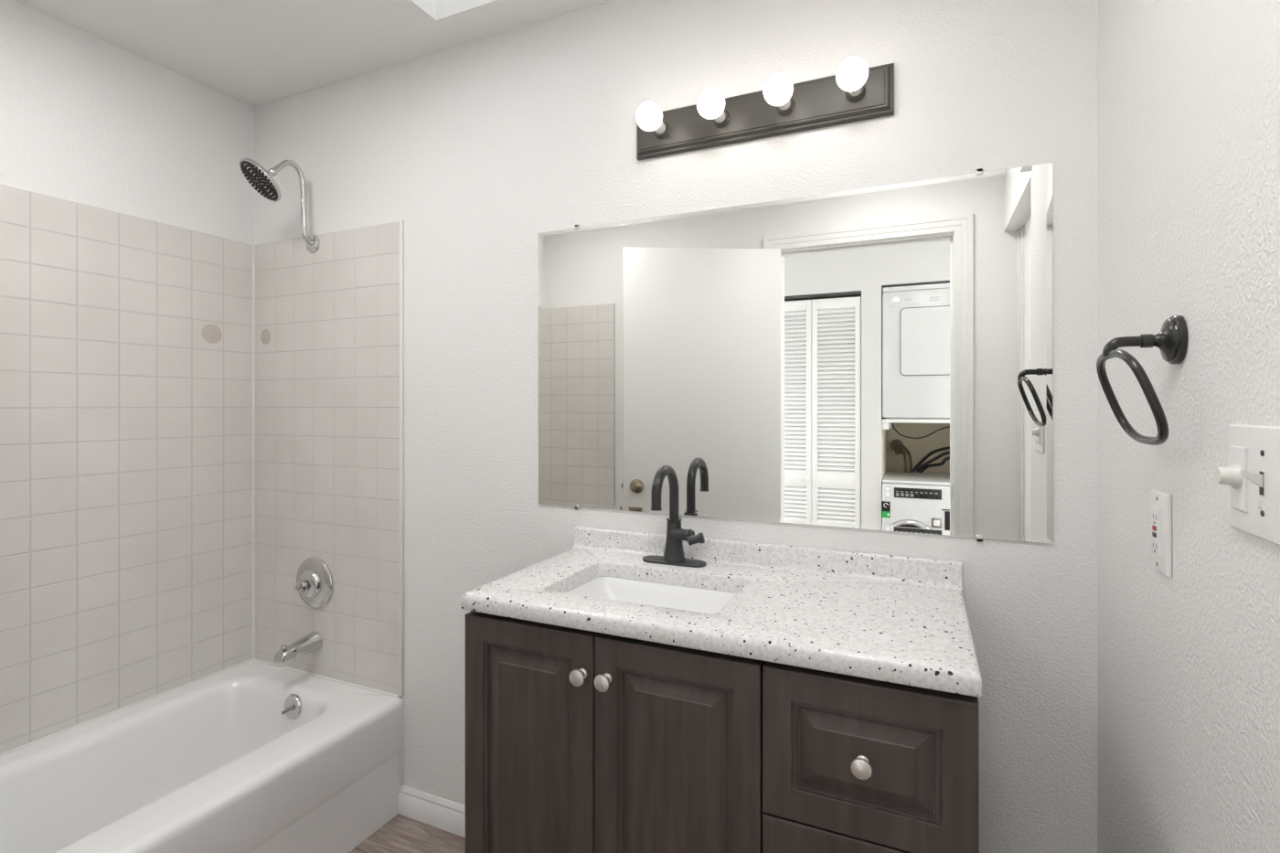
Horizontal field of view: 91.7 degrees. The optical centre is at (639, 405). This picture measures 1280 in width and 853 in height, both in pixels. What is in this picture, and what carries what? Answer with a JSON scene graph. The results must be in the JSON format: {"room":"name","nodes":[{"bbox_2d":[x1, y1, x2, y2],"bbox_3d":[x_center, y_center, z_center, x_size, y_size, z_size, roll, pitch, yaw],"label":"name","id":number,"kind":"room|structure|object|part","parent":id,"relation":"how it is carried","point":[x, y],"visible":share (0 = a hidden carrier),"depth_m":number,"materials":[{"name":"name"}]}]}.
{"room":"bathroom","nodes":[
{"label":"bathroom","id":0,"kind":"room"},
{"bbox_2d":[0,0,254,245],"bbox_3d":[-1.794,0.040,1.551,0.100,2.500,1.635,0,0,24],"label":"wall","id":1,"kind":"structure","parent":0,"point":[86,119],"depth_m":1.88,"materials":[{"name":"white paint"}]},
{"bbox_2d":[0,184,252,753],"bbox_3d":[-1.723,0.168,1.577,0.008,1.507,1.512,0,0,24],"label":"tiled wall","id":2,"kind":"structure","parent":1,"relation":"attached to","point":[126,432],"depth_m":1.88,"materials":[{"name":"tile"}]},
{"bbox_2d":[202,323,221,343],"bbox_3d":[-1.468,-0.247,2.131,0.001,0.066,0.066,0,0,24],"label":"residue stain","id":3,"kind":"object","parent":2,"relation":"attached to","point":[211,334],"visible":1,"depth_m":2.13,"materials":[{"name":"beige"}]},
{"bbox_2d":[14,0,607,106],"bbox_3d":[-0.523,-1.142,1.038,2.840,0.100,1.720,0,0,24],"label":"ceiling","id":4,"kind":"structure","parent":0,"point":[255,53],"depth_m":1.80,"materials":[{"name":"white paint"}]},
{"bbox_2d":[348,813,465,852],"bbox_3d":[-0.495,1.340,-0.034,3.775,0.100,3.650,0,0,24],"label":"floor","id":5,"kind":"structure","parent":0,"point":[401,834],"depth_m":1.85,"materials":[{"name":"wood"}]},
{"bbox_2d":[0,660,403,852],"bbox_3d":[-1.393,1.107,1.432,0.727,0.366,1.518,0,0,24],"label":"bathtub","id":6,"kind":"object","parent":5,"relation":"on","point":[253,756],"visible":1,"depth_m":1.75,"materials":[{"name":"white ceramic"}]},
{"bbox_2d":[0,658,399,756],"bbox_3d":[-1.398,0.922,1.437,0.708,0.009,1.508,0,0,24],"label":"caulk","id":7,"kind":"structure","parent":6,"relation":"on","point":[251,659],"depth_m":2.00,"materials":[{"name":"white"}]},
{"bbox_3d":[-1.131,0.975,1.998,0.036,0.026,0.019,0,0,-21],"label":"trip lever","id":8,"kind":"part","parent":6,"relation":"part of","materials":[{"name":"silver metal"}]},
{"bbox_3d":[-1.123,0.974,2.011,0.076,0.076,0.018,0,0,24],"label":"overflow plate","id":9,"kind":"part","parent":6,"relation":"part of","materials":[{"name":"silver metal"}]},
{"bbox_2d":[465,610,979,852],"bbox_3d":[0.154,0.854,1.293,0.936,0.871,0.496,0,0,24],"label":"vanity cabinet","id":10,"kind":"object","parent":5,"relation":"on","point":[578,741],"visible":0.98,"depth_m":1.08,"materials":[{"name":"brown wood"}]},
{"bbox_3d":[-0.222,0.802,1.232,0.302,0.741,0.018,0,0,24],"label":"door","id":11,"kind":"part","parent":10,"relation":"part of","materials":[{"name":"brown wood"}]},
{"bbox_3d":[-0.113,0.503,1.157,0.031,0.031,0.029,0,0,24],"label":"knob","id":12,"kind":"part","parent":10,"relation":"part of","materials":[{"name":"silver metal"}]},
{"bbox_3d":[-0.066,0.503,1.136,0.031,0.031,0.029,0,0,24],"label":"knob","id":13,"kind":"part","parent":10,"relation":"part of","materials":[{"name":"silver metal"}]},
{"bbox_3d":[0.061,0.802,1.103,0.313,0.741,0.018,0,0,24],"label":"door","id":14,"kind":"part","parent":10,"relation":"part of","materials":[{"name":"brown wood"}]},
{"bbox_2d":[461,525,981,697],"bbox_3d":[0.159,0.374,1.301,0.942,0.088,0.477,0,0,24],"label":"countertop","id":15,"kind":"structure","parent":10,"relation":"on","point":[899,619],"depth_m":1.21,"materials":[{"name":"stone"}]},
{"bbox_2d":[565,576,736,613],"bbox_3d":[0.019,0.487,1.341,0.420,0.136,0.293,0,0,24],"label":"sink","id":16,"kind":"object","parent":15,"relation":"in","point":[698,600],"visible":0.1,"depth_m":1.45,"materials":[{"name":"white ceramic"}]},
{"bbox_2d":[642,465,706,567],"bbox_3d":[0.065,0.262,1.480,0.167,0.244,0.152,0,0,24],"label":"faucet","id":17,"kind":"object","parent":15,"relation":"on","point":[674,554],"visible":1,"depth_m":1.50,"materials":[{"name":"black metal"}]},
{"bbox_3d":[0.060,0.210,1.474,0.023,0.139,0.135,0,0,24],"label":"spout","id":18,"kind":"part","parent":17,"relation":"part of","materials":[{"name":"black metal"}]},
{"bbox_3d":[0.084,0.381,1.525,0.164,0.007,0.054,0,0,24],"label":"deck plate","id":19,"kind":"part","parent":17,"relation":"part of","materials":[{"name":"black metal"}]},
{"bbox_3d":[0.134,0.317,1.482,0.043,0.033,0.032,0,0,24],"label":"lever","id":20,"kind":"part","parent":17,"relation":"part of","materials":[{"name":"black metal"}]},
{"bbox_3d":[0.350,0.797,0.973,0.316,0.242,0.018,0,0,24],"label":"drawer","id":21,"kind":"part","parent":10,"relation":"part of","materials":[{"name":"brown wood"}]},
{"bbox_3d":[0.340,0.551,0.952,0.031,0.031,0.029,0,0,24],"label":"knob","id":22,"kind":"part","parent":10,"relation":"part of","materials":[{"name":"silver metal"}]},
{"bbox_3d":[0.350,0.552,0.973,0.316,0.242,0.018,0,0,24],"label":"drawer","id":23,"kind":"part","parent":10,"relation":"part of","materials":[{"name":"brown wood"}]},
{"bbox_2d":[254,0,1097,852],"bbox_3d":[-0.188,0.040,1.776,2.840,2.500,0.100,0,0,24],"label":"wall","id":24,"kind":"structure","parent":0,"point":[483,147],"depth_m":1.60,"materials":[{"name":"white paint"}]},
{"bbox_2d":[254,221,399,695],"bbox_3d":[-1.083,0.168,2.122,0.708,1.507,0.008,0,0,24],"label":"tiled wall","id":25,"kind":"structure","parent":24,"relation":"attached to","point":[326,378],"depth_m":2.10,"materials":[{"name":"tile"}]},
{"bbox_2d":[252,245,254,658],"bbox_3d":[-1.407,0.167,2.263,0.007,1.506,0.007,0,0,24],"label":"caulk","id":26,"kind":"structure","parent":25,"relation":"attached to","point":[252,245],"depth_m":2.26,"materials":[{"name":"white"}]},
{"bbox_2d":[260,329,270,344],"bbox_3d":[-1.347,-0.249,2.237,0.056,0.056,0.001,0,0,24],"label":"residue stain","id":27,"kind":"object","parent":25,"relation":"attached to","point":[265,336],"visible":1,"depth_m":2.24,"materials":[{"name":"beige"}]},
{"bbox_2d":[239,158,319,253],"bbox_3d":[-1.169,-0.668,2.021,0.144,0.289,0.247,0,0,24],"label":"shower","id":28,"kind":"object","parent":25,"relation":"attached to","point":[261,179],"visible":1,"depth_m":1.99,"materials":[{"name":"silver metal"}]},
{"bbox_3d":[-1.151,-0.680,2.059,0.025,0.266,0.162,0,0,19],"label":"arm","id":29,"kind":"part","parent":28,"relation":"part of","materials":[{"name":"silver metal"}]},
{"bbox_2d":[273,630,322,667],"bbox_3d":[-1.139,0.807,2.066,0.068,0.070,0.139,0,0,24],"label":"tub spout","id":30,"kind":"object","parent":25,"relation":"attached to","point":[313,642],"visible":1,"depth_m":2.05,"materials":[{"name":"silver metal"}]},
{"bbox_2d":[295,556,333,607],"bbox_3d":[-1.126,0.604,2.097,0.172,0.172,0.071,0,0,24],"label":"shower valve","id":31,"kind":"object","parent":25,"relation":"attached to","point":[314,584],"visible":1,"depth_m":2.10,"materials":[{"name":"silver metal"}]},
{"bbox_3d":[-1.132,0.604,2.084,0.042,0.042,0.024,0,0,24],"label":"knob","id":32,"kind":"part","parent":31,"relation":"part of","materials":[{"name":"silver metal"}]},
{"bbox_2d":[399,219,403,696],"bbox_3d":[-0.756,0.165,1.973,0.010,1.513,0.010,0,0,24],"label":"tile edge","id":33,"kind":"structure","parent":24,"relation":"attached to","point":[400,220],"depth_m":1.97,"materials":[{"name":"white"}]},
{"bbox_2d":[399,697,403,786],"bbox_3d":[-0.759,1.066,1.974,0.015,0.276,0.011,0,0,24],"label":"trim","id":34,"kind":"structure","parent":24,"relation":"attached to","point":[400,698],"depth_m":1.97,"materials":[{"name":"white paint"}]},
{"bbox_2d":[397,785,465,837],"bbox_3d":[0.064,1.248,1.599,1.834,0.085,0.014,0,0,24],"label":"baseboard","id":35,"kind":"structure","parent":24,"relation":"attached to","point":[437,812],"depth_m":1.91,"materials":[{"name":"white paint"}]},
{"bbox_2d":[636,56,894,160],"bbox_3d":[0.251,-0.701,1.445,0.623,0.110,0.140,0,0,24],"label":"vanity light","id":36,"kind":"object","parent":24,"relation":"attached to","point":[857,92],"visible":1,"depth_m":1.45,"materials":[{"name":"brown metal"}]},
{"bbox_3d":[0.023,-0.701,1.508,0.065,0.065,0.068,0,0,24],"label":"bulb","id":37,"kind":"part","parent":36,"relation":"part of","materials":[{"name":"white glass"}]},
{"bbox_2d":[653,121,670,138],"bbox_3d":[0.055,-0.701,1.579,0.044,0.044,0.009,0,0,24],"label":"socket","id":38,"kind":"object","parent":36,"relation":"attached to","point":[665,133],"depth_m":1.57,"materials":[{"name":"brown metal"}]},
{"bbox_3d":[0.165,-0.701,1.444,0.065,0.065,0.068,0,0,24],"label":"bulb","id":39,"kind":"part","parent":36,"relation":"part of","materials":[{"name":"white glass"}]},
{"bbox_2d":[712,109,730,127],"bbox_3d":[0.197,-0.701,1.514,0.044,0.044,0.009,0,0,24],"label":"socket","id":40,"kind":"object","parent":36,"relation":"attached to","point":[725,122],"depth_m":1.51,"materials":[{"name":"brown metal"}]},
{"bbox_3d":[0.307,-0.701,1.380,0.065,0.065,0.068,0,0,24],"label":"bulb","id":41,"kind":"part","parent":36,"relation":"part of","materials":[{"name":"white glass"}]},
{"bbox_2d":[776,96,795,116],"bbox_3d":[0.339,-0.701,1.450,0.044,0.044,0.009,0,0,24],"label":"socket","id":42,"kind":"object","parent":36,"relation":"attached to","point":[789,111],"depth_m":1.45,"materials":[{"name":"brown metal"}]},
{"bbox_3d":[0.449,-0.701,1.316,0.065,0.065,0.068,0,0,24],"label":"bulb","id":43,"kind":"part","parent":36,"relation":"part of","materials":[{"name":"white glass"}]},
{"bbox_2d":[845,84,865,102],"bbox_3d":[0.481,-0.701,1.386,0.044,0.044,0.009,0,0,24],"label":"socket","id":44,"kind":"object","parent":36,"relation":"attached to","point":[859,97],"depth_m":1.38,"materials":[{"name":"brown metal"}]},
{"bbox_2d":[572,525,962,590],"bbox_3d":[0.251,0.358,1.505,0.940,0.056,0.029,0,0,24],"label":"backsplash","id":45,"kind":"structure","parent":24,"relation":"attached to","point":[890,568],"depth_m":1.45,"materials":[{"name":"stone"}]},
{"bbox_2d":[538,162,1052,543],"bbox_3d":[0.273,-0.106,1.507,1.229,0.783,0.008,0,0,24],"label":"mirror","id":46,"kind":"object","parent":24,"relation":"attached to","point":[877,357],"visible":1,"depth_m":1.44,"materials":[{"name":"silver mirror"}]},
{"bbox_2d":[1097,0,1279,852],"bbox_3d":[0.641,0.040,0.511,0.115,2.500,1.520,0,0,24],"label":"wall","id":47,"kind":"structure","parent":0,"point":[1189,90],"depth_m":0.81,"materials":[{"name":"white paint"}]},
{"bbox_2d":[1096,315,1187,445],"bbox_3d":[0.688,-0.035,0.857,0.084,0.175,0.191,0,0,24],"label":"towel ring","id":48,"kind":"object","parent":47,"relation":"attached to","point":[1171,340],"visible":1,"depth_m":0.83,"materials":[{"name":"black metal"}]},
{"bbox_3d":[0.675,-0.084,0.861,0.057,0.030,0.018,0,0,24],"label":"post","id":49,"kind":"part","parent":48,"relation":"part of","materials":[{"name":"black metal"}]},
{"bbox_2d":[1150,489,1171,577],"bbox_3d":[0.745,0.180,0.894,0.010,0.114,0.070,0,0,24],"label":"outlet","id":50,"kind":"object","parent":47,"relation":"attached to","point":[1160,502],"visible":1,"depth_m":0.88,"materials":[{"name":"white plastic"}]},
{"bbox_2d":[1151,506,1161,556],"bbox_3d":[0.743,0.180,0.895,0.003,0.067,0.033,0,0,24],"label":"receptacle","id":51,"kind":"object","parent":50,"relation":"attached to","point":[1156,511],"depth_m":0.89,"materials":[{"name":"white plastic"}]},
{"bbox_2d":[1214,424,1279,545],"bbox_3d":[0.623,0.077,0.642,0.025,0.114,0.116,0,0,24],"label":"switch plate","id":52,"kind":"object","parent":47,"relation":"attached to","point":[1252,475],"visible":1,"depth_m":0.63,"materials":[{"name":"white plastic"}]},
{"bbox_3d":[0.629,0.075,0.666,0.016,0.027,0.027,0,0,24],"label":"dimmer knob","id":53,"kind":"part","parent":52,"relation":"part of","materials":[{"name":"white plastic"}]},
{"bbox_3d":[0.619,0.077,0.619,0.001,0.025,0.010,0,0,24],"label":"toggle frame","id":54,"kind":"part","parent":52,"relation":"part of","materials":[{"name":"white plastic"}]}
]}

